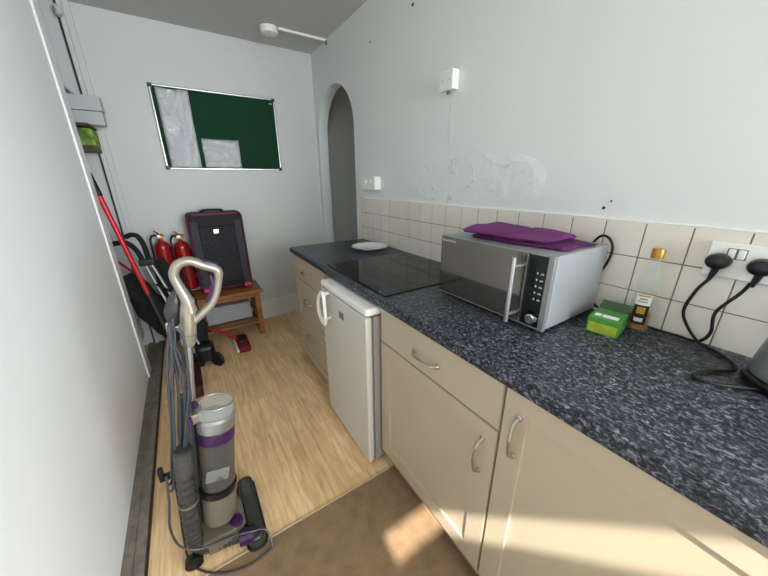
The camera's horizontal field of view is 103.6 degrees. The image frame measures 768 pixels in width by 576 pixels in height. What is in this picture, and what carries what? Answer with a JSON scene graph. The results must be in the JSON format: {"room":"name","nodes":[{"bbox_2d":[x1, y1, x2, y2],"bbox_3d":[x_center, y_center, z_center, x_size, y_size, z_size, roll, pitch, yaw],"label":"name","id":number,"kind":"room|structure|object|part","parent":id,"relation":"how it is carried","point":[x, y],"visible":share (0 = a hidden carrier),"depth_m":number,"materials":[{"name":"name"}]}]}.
{"room":"kitchen","nodes":[
{"label":"kitchen","id":0,"kind":"room"},
{"bbox_2d":[37,0,152,344],"bbox_3d":[-1.349,-0.102,0.721,0.640,2.445,3.784,-12,23,-31],"label":"wall","id":1,"kind":"structure","parent":0,"point":[51,21],"depth_m":2.04,"materials":[{"name":"grey paint"}]},
{"bbox_2d":[63,84,72,92],"bbox_3d":[-2.075,-1.142,1.596,0.500,0.015,0.820,-12,23,-31],"label":"trim","id":2,"kind":"structure","parent":1,"relation":"attached to","point":[67,90],"depth_m":1.91,"materials":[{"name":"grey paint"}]},
{"bbox_2d":[0,0,150,575],"bbox_3d":[-0.952,-0.084,0.654,0.040,2.428,3.117,-12,23,-31],"label":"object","id":3,"kind":"structure","parent":1,"relation":"in","point":[75,369],"depth_m":1.08,"materials":[{"name":"paint"}]},
{"bbox_2d":[136,318,144,340],"bbox_3d":[-2.075,0.539,2.189,0.480,0.260,0.820,-12,23,-31],"label":"trim","id":4,"kind":"structure","parent":1,"relation":"attached to","point":[139,324],"depth_m":2.55,"materials":[{"name":"grey paint"}]},
{"bbox_2d":[120,340,163,575],"bbox_3d":[-1.059,0.986,1.278,0.109,0.018,3.624,-12,23,-31],"label":"trim","id":5,"kind":"structure","parent":1,"relation":"attached to","point":[135,548],"depth_m":1.45,"materials":[{"name":"grey wood"}]},
{"bbox_2d":[145,340,164,575],"bbox_3d":[-1.010,0.979,1.310,0.008,0.010,3.624,-12,23,-31],"label":"trim","id":6,"kind":"structure","parent":1,"relation":"attached to","point":[158,417],"depth_m":1.45,"materials":[{"name":"brown wood"}]},
{"bbox_2d":[69,2,357,300],"bbox_3d":[-0.838,-0.951,3.098,2.960,2.445,0.100,-12,23,-31],"label":"wall","id":7,"kind":"structure","parent":0,"point":[280,211],"depth_m":2.55,"materials":[{"name":"grey paint"}]},
{"bbox_2d":[52,3,63,17],"bbox_3d":[-2.020,-1.722,1.870,0.050,0.063,0.044,6,21,17],"label":"trim","id":8,"kind":"structure","parent":7,"relation":"attached to","point":[57,9],"depth_m":1.86,"materials":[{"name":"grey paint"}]},
{"bbox_2d":[75,122,101,152],"bbox_3d":[-2.187,-0.957,1.907,0.560,0.159,0.290,-12,23,-31],"label":"shelf","id":9,"kind":"object","parent":7,"relation":"attached to","point":[87,148],"visible":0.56,"depth_m":1.95,"materials":[{"name":"brown wood"}]},
{"bbox_2d":[66,93,107,126],"bbox_3d":[-2.002,-1.147,1.942,0.308,0.169,0.100,-12,23,-31],"label":"electrical box","id":10,"kind":"object","parent":9,"relation":"on","point":[89,109],"visible":0.54,"depth_m":1.95,"materials":[{"name":"grey plastic"}]},
{"bbox_3d":[-2.002,-1.185,1.928,0.308,0.087,0.100,-12,23,-31],"label":"lid","id":11,"kind":"part","parent":10,"relation":"part of","materials":[{"name":"grey plastic"}]},
{"bbox_2d":[77,127,100,147],"bbox_3d":[-2.060,-1.002,2.013,0.220,0.110,0.185,-12,23,-31],"label":"packet","id":12,"kind":"object","parent":9,"relation":"on","point":[88,136],"visible":0.43,"depth_m":1.98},
{"bbox_2d":[53,0,154,341],"bbox_3d":[-2.056,-0.659,2.295,0.014,2.445,0.011,-12,23,-31],"label":"trim","id":13,"kind":"structure","parent":7,"relation":"attached to","point":[59,19],"depth_m":2.19,"materials":[{"name":"grey plastic"}]},
{"bbox_2d":[55,0,163,342],"bbox_3d":[-2.020,-0.663,2.306,0.060,2.445,0.029,-12,23,-31],"label":"trim","id":14,"kind":"structure","parent":7,"relation":"attached to","point":[67,21],"depth_m":2.16,"materials":[{"name":"grey paint"}]},
{"bbox_2d":[149,231,173,264],"bbox_3d":[-1.830,-0.223,2.523,0.133,0.528,0.136,-12,23,-31],"label":"fire extinguisher","id":15,"kind":"object","parent":7,"relation":"attached to","point":[162,249],"visible":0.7,"depth_m":2.44,"materials":[{"name":"red paint"}]},
{"bbox_2d":[170,231,198,289],"bbox_3d":[-1.719,-0.240,2.593,0.133,0.513,0.136,-12,23,-31],"label":"fire extinguisher","id":16,"kind":"object","parent":7,"relation":"attached to","point":[181,248],"visible":0.77,"depth_m":2.55,"materials":[{"name":"red paint"}]},
{"bbox_2d":[147,82,281,170],"bbox_3d":[-1.353,-1.309,2.540,0.909,0.593,0.023,-12,23,-31],"label":"noticeboard","id":17,"kind":"object","parent":7,"relation":"attached to","point":[250,121],"visible":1,"depth_m":2.56,"materials":[{"name":"green fabric"}]},
{"bbox_2d":[154,87,201,167],"bbox_3d":[-1.603,-1.242,2.370,0.210,0.550,0.030,-12,23,-31],"label":"plastic sleeve","id":18,"kind":"object","parent":17,"relation":"attached to","point":[174,105],"visible":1,"depth_m":2.37,"materials":[{"name":"plastic"}]},
{"bbox_2d":[201,139,241,167],"bbox_3d":[-1.372,-1.139,2.565,0.280,0.218,0.030,-12,23,-31],"label":"plastic sleeve","id":19,"kind":"object","parent":17,"relation":"attached to","point":[217,153],"visible":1,"depth_m":2.56,"materials":[{"name":"plastic"}]},
{"bbox_2d":[162,294,298,339],"bbox_3d":[-1.321,0.238,3.112,1.600,0.200,0.018,-12,23,-31],"label":"baseboard","id":20,"kind":"structure","parent":7,"relation":"attached to","point":[272,307],"depth_m":3.23,"materials":[{"name":"paint"}]},
{"bbox_2d":[68,0,366,53],"bbox_3d":[0.149,-1.166,-0.016,4.800,0.040,5.984,-12,23,-31],"label":"ceiling","id":21,"kind":"structure","parent":0,"point":[241,19],"depth_m":2.08,"materials":[{"name":"grey paint"}]},
{"bbox_2d":[259,23,277,36],"bbox_3d":[-0.863,-1.926,2.265,0.128,0.048,0.128,-12,23,-31],"label":"smoke detector","id":22,"kind":"object","parent":21,"relation":"attached to","point":[266,29],"visible":1,"depth_m":2.23,"materials":[{"name":"white plastic"}]},
{"bbox_2d":[278,27,326,44],"bbox_3d":[-0.629,-1.966,2.361,0.385,0.040,0.024,-12,23,-31],"label":"cable conduit","id":23,"kind":"object","parent":21,"relation":"attached to","point":[279,28],"visible":1,"depth_m":2.35,"materials":[{"name":"white plastic"}]},
{"bbox_2d":[144,311,479,575],"bbox_3d":[0.161,1.180,0.820,4.800,0.050,5.984,-12,23,-31],"label":"floor","id":24,"kind":"structure","parent":0,"point":[299,456],"depth_m":1.70,"materials":[{"name":"laminate"}]},
{"bbox_2d":[91,173,185,365],"bbox_3d":[-1.690,-0.049,2.107,0.260,1.424,0.035,-6,20,-15],"label":"pole","id":25,"kind":"object","parent":24,"relation":"on","point":[99,193],"visible":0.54,"depth_m":2.02,"materials":[{"name":"red plastic"}]},
{"bbox_2d":[118,261,166,341],"bbox_3d":[-1.973,0.118,2.449,0.057,0.863,0.249,10,22,27],"label":"rod","id":26,"kind":"object","parent":24,"relation":"on","point":[120,263],"visible":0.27,"depth_m":2.33,"materials":[{"name":"red"}]},
{"bbox_2d":[112,232,224,366],"bbox_3d":[-1.578,0.083,2.305,0.683,1.034,0.326,0,20,0],"label":"pushchair","id":27,"kind":"object","parent":24,"relation":"on","point":[204,350],"visible":0.74,"depth_m":2.28,"materials":[{"name":"black fabric"}]},
{"bbox_3d":[-1.774,-0.258,2.079,0.180,0.148,0.037,-8,21,-21],"label":"handle","id":28,"kind":"part","parent":27,"relation":"part of","materials":[{"name":"black plastic"}]},
{"bbox_3d":[-1.719,-0.286,2.110,0.123,0.205,0.036,-5,20,-14],"label":"handle","id":29,"kind":"part","parent":27,"relation":"part of","materials":[{"name":"black plastic"}]},
{"bbox_2d":[185,361,203,398],"bbox_3d":[-1.334,0.646,2.130,0.093,0.090,0.348,-12,23,-31],"label":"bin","id":30,"kind":"object","parent":24,"relation":"on","point":[199,390],"visible":0.56,"depth_m":2.05,"materials":[{"name":"red plastic"}]},
{"bbox_2d":[157,256,272,574],"bbox_3d":[-0.643,0.466,1.061,0.319,1.138,0.365,-12,23,-31],"label":"vacuum","id":31,"kind":"object","parent":24,"relation":"on","point":[202,475],"visible":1,"depth_m":1.07,"materials":[{"name":"beige plastic"}]},
{"bbox_3d":[-0.608,0.009,1.001,0.151,0.236,0.047,-12,23,-31],"label":"handle","id":32,"kind":"part","parent":31,"relation":"part of","materials":[{"name":"beige plastic"}]},
{"bbox_3d":[-0.618,0.483,1.109,0.132,0.070,0.131,-12,23,-31],"label":"lid","id":33,"kind":"part","parent":31,"relation":"part of","materials":[{"name":"silver metal"}]},
{"bbox_2d":[198,434,234,493],"bbox_3d":[-0.625,0.644,1.139,0.121,0.208,0.149,5,20,14],"label":"canister","id":34,"kind":"object","parent":31,"relation":"on","point":[216,461],"depth_m":1.09,"materials":[{"name":"grey"}]},
{"bbox_3d":[-0.611,0.846,1.094,0.347,0.401,0.116,-1,20,-2],"label":"loose cord","id":35,"kind":"part","parent":31,"relation":"part of","materials":[{"name":"grey plastic"}]},
{"bbox_2d":[191,281,265,338],"bbox_3d":[-1.414,0.229,2.776,0.565,0.443,0.315,-12,23,-31],"label":"wooden bench","id":36,"kind":"object","parent":24,"relation":"on","point":[253,292],"visible":0.7,"depth_m":2.72,"materials":[{"name":"brown wood"}]},
{"bbox_2d":[185,208,251,293],"bbox_3d":[-1.440,-0.339,2.659,0.418,0.701,0.249,-12,23,-31],"label":"suitcase","id":37,"kind":"object","parent":36,"relation":"on","point":[217,235],"visible":0.99,"depth_m":2.58,"materials":[{"name":"black"}]},
{"bbox_3d":[-1.449,-0.650,2.538,0.185,0.034,0.027,-12,23,-31],"label":"carry handle","id":38,"kind":"part","parent":37,"relation":"part of","materials":[{"name":"black plastic"}]},
{"bbox_3d":[-1.400,-0.286,2.612,0.273,0.483,0.041,-12,23,-31],"label":"panel","id":39,"kind":"part","parent":37,"relation":"part of","materials":[{"name":"black fabric"}]},
{"bbox_3d":[-1.415,0.034,2.707,0.565,0.028,0.315,-12,23,-31],"label":"seat","id":40,"kind":"part","parent":36,"relation":"part of","materials":[{"name":"brown wood"}]},
{"bbox_2d":[206,298,252,325],"bbox_3d":[-1.444,0.221,2.832,0.394,0.159,0.130,-12,23,-31],"label":"crate","id":41,"kind":"object","parent":36,"relation":"on","point":[238,309],"visible":0.93,"depth_m":2.79,"materials":[{"name":"grey plastic"}]},
{"bbox_2d":[205,312,258,334],"bbox_3d":[-1.415,0.322,2.815,0.419,0.018,0.255,-12,23,-31],"label":"shelf","id":42,"kind":"object","parent":36,"relation":"attached to","point":[234,324],"depth_m":2.76,"materials":[{"name":"brown wood"}]},
{"bbox_3d":[-1.282,0.166,2.996,0.045,0.414,0.045,-12,23,-31],"label":"leg","id":43,"kind":"part","parent":36,"relation":"part of","materials":[{"name":"brown wood"}]},
{"bbox_3d":[-1.157,0.230,2.814,0.045,0.414,0.045,-12,23,-31],"label":"leg","id":44,"kind":"part","parent":36,"relation":"part of","materials":[{"name":"brown wood"}]},
{"bbox_2d":[208,327,250,352],"bbox_3d":[-1.310,0.431,2.568,0.278,0.200,0.270,-12,23,-31],"label":"brush","id":45,"kind":"object","parent":24,"relation":"on","point":[241,342],"visible":1,"depth_m":2.59,"materials":[{"name":"red plastic"}]},
{"bbox_3d":[-1.389,0.391,2.611,0.207,0.151,0.037,-6,20,-15],"label":"handle","id":46,"kind":"part","parent":45,"relation":"part of","materials":[{"name":"red paint"}]},
{"bbox_2d":[293,254,330,381],"bbox_3d":[-0.280,0.179,2.277,0.622,0.862,0.600,-12,23,-31],"label":"drawer unit","id":47,"kind":"object","parent":24,"relation":"on","point":[308,278],"visible":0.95,"depth_m":2.13,"materials":[{"name":"beige"}]},
{"bbox_3d":[-0.504,-0.098,2.026,0.019,0.166,0.594,-12,23,-31],"label":"drawer","id":48,"kind":"part","parent":47,"relation":"part of","materials":[{"name":"beige wood"}]},
{"bbox_3d":[-0.503,0.140,2.110,0.019,0.326,0.594,-12,23,-31],"label":"drawer","id":49,"kind":"part","parent":47,"relation":"part of","materials":[{"name":"beige wood"}]},
{"bbox_3d":[-0.501,0.441,2.217,0.019,0.301,0.594,-12,23,-31],"label":"drawer","id":50,"kind":"part","parent":47,"relation":"part of","materials":[{"name":"beige"}]},
{"bbox_2d":[203,464,477,575],"bbox_3d":[0.005,1.183,0.730,0.994,0.005,1.390,-12,23,-31],"label":"floor mat","id":51,"kind":"object","parent":24,"relation":"on","point":[379,526],"visible":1,"depth_m":1.20,"materials":[{"name":"beige"}]},
{"bbox_3d":[-0.370,0.990,1.277,0.994,0.005,0.009,-12,23,-31],"label":"edge trim","id":52,"kind":"part","parent":51,"relation":"part of","materials":[{"name":"beige"}]},
{"bbox_2d":[317,278,384,461],"bbox_3d":[0.012,0.378,1.722,0.651,0.857,0.501,-12,23,-31],"label":"fridge","id":53,"kind":"object","parent":24,"relation":"on","point":[351,323],"visible":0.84,"depth_m":1.49,"materials":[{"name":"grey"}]},
{"bbox_3d":[-0.302,0.103,1.562,0.062,0.194,0.105,-12,23,-31],"label":"handle","id":54,"kind":"part","parent":53,"relation":"part of","materials":[{"name":"white plastic"}]},
{"bbox_3d":[0.036,-0.015,1.600,0.590,0.035,0.501,-12,23,-31],"label":"lid","id":55,"kind":"part","parent":53,"relation":"part of","materials":[{"name":"white plastic"}]},
{"bbox_2d":[381,309,507,570],"bbox_3d":[0.384,0.520,1.309,0.622,0.862,0.610,-12,23,-31],"label":"base cabinet","id":56,"kind":"object","parent":24,"relation":"on","point":[442,415],"visible":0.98,"depth_m":1.08,"materials":[{"name":"beige"}]},
{"bbox_3d":[0.133,0.249,1.051,0.039,0.018,0.142,-12,23,-31],"label":"handle","id":57,"kind":"part","parent":56,"relation":"part of","materials":[{"name":"silver metal"}]},
{"bbox_3d":[0.160,0.238,1.056,0.019,0.154,0.605,-12,23,-31],"label":"drawer","id":58,"kind":"part","parent":56,"relation":"part of","materials":[{"name":"beige"}]},
{"bbox_3d":[0.278,0.508,0.907,0.038,0.143,0.018,-12,23,-31],"label":"handle","id":59,"kind":"part","parent":56,"relation":"part of","materials":[{"name":"silver metal"}]},
{"bbox_2d":[478,388,767,575],"bbox_3d":[0.716,0.691,0.824,0.622,0.862,0.611,-12,23,-31],"label":"base cabinet","id":60,"kind":"object","parent":24,"relation":"on","point":[562,503],"visible":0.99,"depth_m":0.67,"materials":[{"name":"beige wood"}]},
{"bbox_3d":[0.330,0.392,0.779,0.038,0.143,0.018,-12,23,-31],"label":"handle","id":61,"kind":"part","parent":60,"relation":"part of","materials":[{"name":"silver metal"}]},
{"bbox_2d":[290,239,767,547],"bbox_3d":[0.261,0.016,1.380,0.626,0.038,2.554,-12,23,-31],"label":"countertop","id":62,"kind":"structure","parent":60,"relation":"on","point":[634,394],"depth_m":0.71,"materials":[{"name":"laminate"}]},
{"bbox_2d":[352,242,387,250],"bbox_3d":[-0.102,-0.292,2.157,0.256,0.024,0.256,-12,23,-31],"label":"dinner plate","id":63,"kind":"object","parent":62,"relation":"on","point":[368,246],"visible":1,"depth_m":2.19,"materials":[{"name":"white ceramic"}]},
{"bbox_2d":[327,253,439,296],"bbox_3d":[0.051,-0.097,1.633,0.510,0.006,0.615,-12,23,-31],"label":"cooktop","id":64,"kind":"object","parent":62,"relation":"in","point":[392,274],"visible":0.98,"depth_m":1.58,"materials":[{"name":"black glass"}]},
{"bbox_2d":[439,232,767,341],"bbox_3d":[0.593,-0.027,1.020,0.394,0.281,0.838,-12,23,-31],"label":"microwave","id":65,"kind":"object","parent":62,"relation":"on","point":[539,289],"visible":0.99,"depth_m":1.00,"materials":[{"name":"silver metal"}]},
{"bbox_3d":[0.343,-0.053,1.124,0.003,0.230,0.382,-12,23,-31],"label":"door glass","id":66,"kind":"part","parent":65,"relation":"part of","materials":[{"name":"grey glass"}]},
{"bbox_3d":[0.351,-0.053,1.130,0.018,0.242,0.386,-12,23,-31],"label":"door","id":67,"kind":"part","parent":65,"relation":"part of","materials":[{"name":"silver metal"}]},
{"bbox_3d":[0.419,0.006,0.977,0.045,0.218,0.015,-7,21,-19],"label":"handle","id":68,"kind":"part","parent":65,"relation":"part of","materials":[{"name":"silver metal"}]},
{"bbox_3d":[0.513,-0.074,1.181,0.315,0.238,0.470,-12,23,-31],"label":"casing","id":69,"kind":"part","parent":65,"relation":"part of","materials":[{"name":"silver metal"}]},
{"bbox_2d":[463,222,598,250],"bbox_3d":[0.511,-0.198,1.109,0.293,0.044,0.418,-12,23,-31],"label":"towel","id":70,"kind":"object","parent":65,"relation":"on","point":[545,238],"visible":1,"depth_m":1.04,"materials":[{"name":"purple fabric"}]},
{"bbox_3d":[0.467,0.011,0.944,0.002,0.230,0.062,-12,23,-31],"label":"panel","id":71,"kind":"part","parent":65,"relation":"part of","materials":[{"name":"grey plastic"}]},
{"bbox_3d":[0.479,0.013,0.943,0.018,0.242,0.082,-12,23,-31],"label":"control panel","id":72,"kind":"part","parent":65,"relation":"part of","materials":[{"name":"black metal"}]},
{"bbox_3d":[0.845,-0.007,0.960,0.023,0.281,0.403,-11,22,-28],"label":"power cord","id":73,"kind":"part","parent":65,"relation":"part of","materials":[{"name":"black rubber"}]},
{"bbox_2d":[585,299,633,338],"bbox_3d":[0.732,0.098,0.981,0.142,0.070,0.084,-16,25,-38],"label":"box","id":74,"kind":"object","parent":62,"relation":"on","point":[610,319],"visible":1,"depth_m":0.96,"materials":[{"name":"green cardboard"}]},
{"bbox_2d":[587,321,616,337],"bbox_3d":[0.679,0.128,0.943,0.001,0.032,0.076,-16,25,-38],"label":"print","id":75,"kind":"object","parent":74,"relation":"attached to","point":[606,328],"depth_m":0.94},
{"bbox_3d":[0.772,0.062,1.005,0.037,0.019,0.084,-16,25,-38],"label":"open lid","id":76,"kind":"part","parent":74,"relation":"part of","materials":[{"name":"green cardboard"}]},
{"bbox_2d":[627,248,665,329],"bbox_3d":[0.816,0.009,0.938,0.064,0.265,0.062,-12,23,-31],"label":"oil bottle","id":77,"kind":"object","parent":62,"relation":"on","point":[639,316],"visible":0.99,"depth_m":0.94,"materials":[{"name":"clear glass"}]},
{"bbox_2d":[681,253,767,396],"bbox_3d":[0.902,0.099,0.680,0.251,0.270,0.384,-12,23,-31],"label":"kettle","id":78,"kind":"object","parent":62,"relation":"on","point":[754,374],"visible":1,"depth_m":0.73,"materials":[{"name":"black plastic"}]},
{"bbox_2d":[311,0,767,242],"bbox_3d":[0.362,-0.473,1.739,0.090,2.445,3.624,-12,23,-31],"label":"wall","id":79,"kind":"structure","parent":0,"point":[655,109],"depth_m":1.11,"materials":[{"name":"paint"}]},
{"bbox_2d":[362,176,380,189],"bbox_3d":[-0.097,-0.778,2.240,0.056,0.092,0.186,-12,23,-31],"label":"wall socket","id":80,"kind":"object","parent":79,"relation":"attached to","point":[369,182],"visible":1,"depth_m":2.19,"materials":[{"name":"white plastic"}]},
{"bbox_2d":[439,67,458,94],"bbox_3d":[0.319,-1.008,1.480,0.047,0.100,0.088,-12,23,-31],"label":"switch","id":81,"kind":"object","parent":79,"relation":"attached to","point":[449,78],"visible":1,"depth_m":1.46,"materials":[{"name":"white plastic"}]},
{"bbox_3d":[0.304,-1.011,1.469,0.009,0.088,0.088,-12,23,-31],"label":"plate","id":82,"kind":"part","parent":81,"relation":"part of","materials":[{"name":"white plastic"}]},
{"bbox_2d":[361,197,767,357],"bbox_3d":[0.510,-0.220,1.491,0.012,0.349,2.570,-12,23,-31],"label":"backsplash","id":83,"kind":"structure","parent":79,"relation":"attached to","point":[418,228],"depth_m":0.98,"materials":[{"name":"tile"}]},
{"bbox_2d":[701,240,767,284],"bbox_3d":[0.950,-0.067,0.795,0.018,0.095,0.145,-12,23,-31],"label":"double socket","id":84,"kind":"object","parent":79,"relation":"attached to","point":[741,254],"visible":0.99,"depth_m":0.80,"materials":[{"name":"white plastic"}]},
{"bbox_2d":[728,249,736,258],"bbox_3d":[0.929,-0.091,0.807,0.005,0.025,0.014,-12,23,-31],"label":"rocker switch","id":85,"kind":"object","parent":84,"relation":"attached to","point":[732,253],"depth_m":0.80,"materials":[{"name":"white plastic"}]},
{"bbox_2d":[736,250,746,259],"bbox_3d":[0.939,-0.086,0.793,0.005,0.025,0.014,-12,23,-31],"label":"rocker switch","id":86,"kind":"object","parent":84,"relation":"attached to","point":[740,254],"depth_m":0.79,"materials":[{"name":"white plastic"}]}
]}

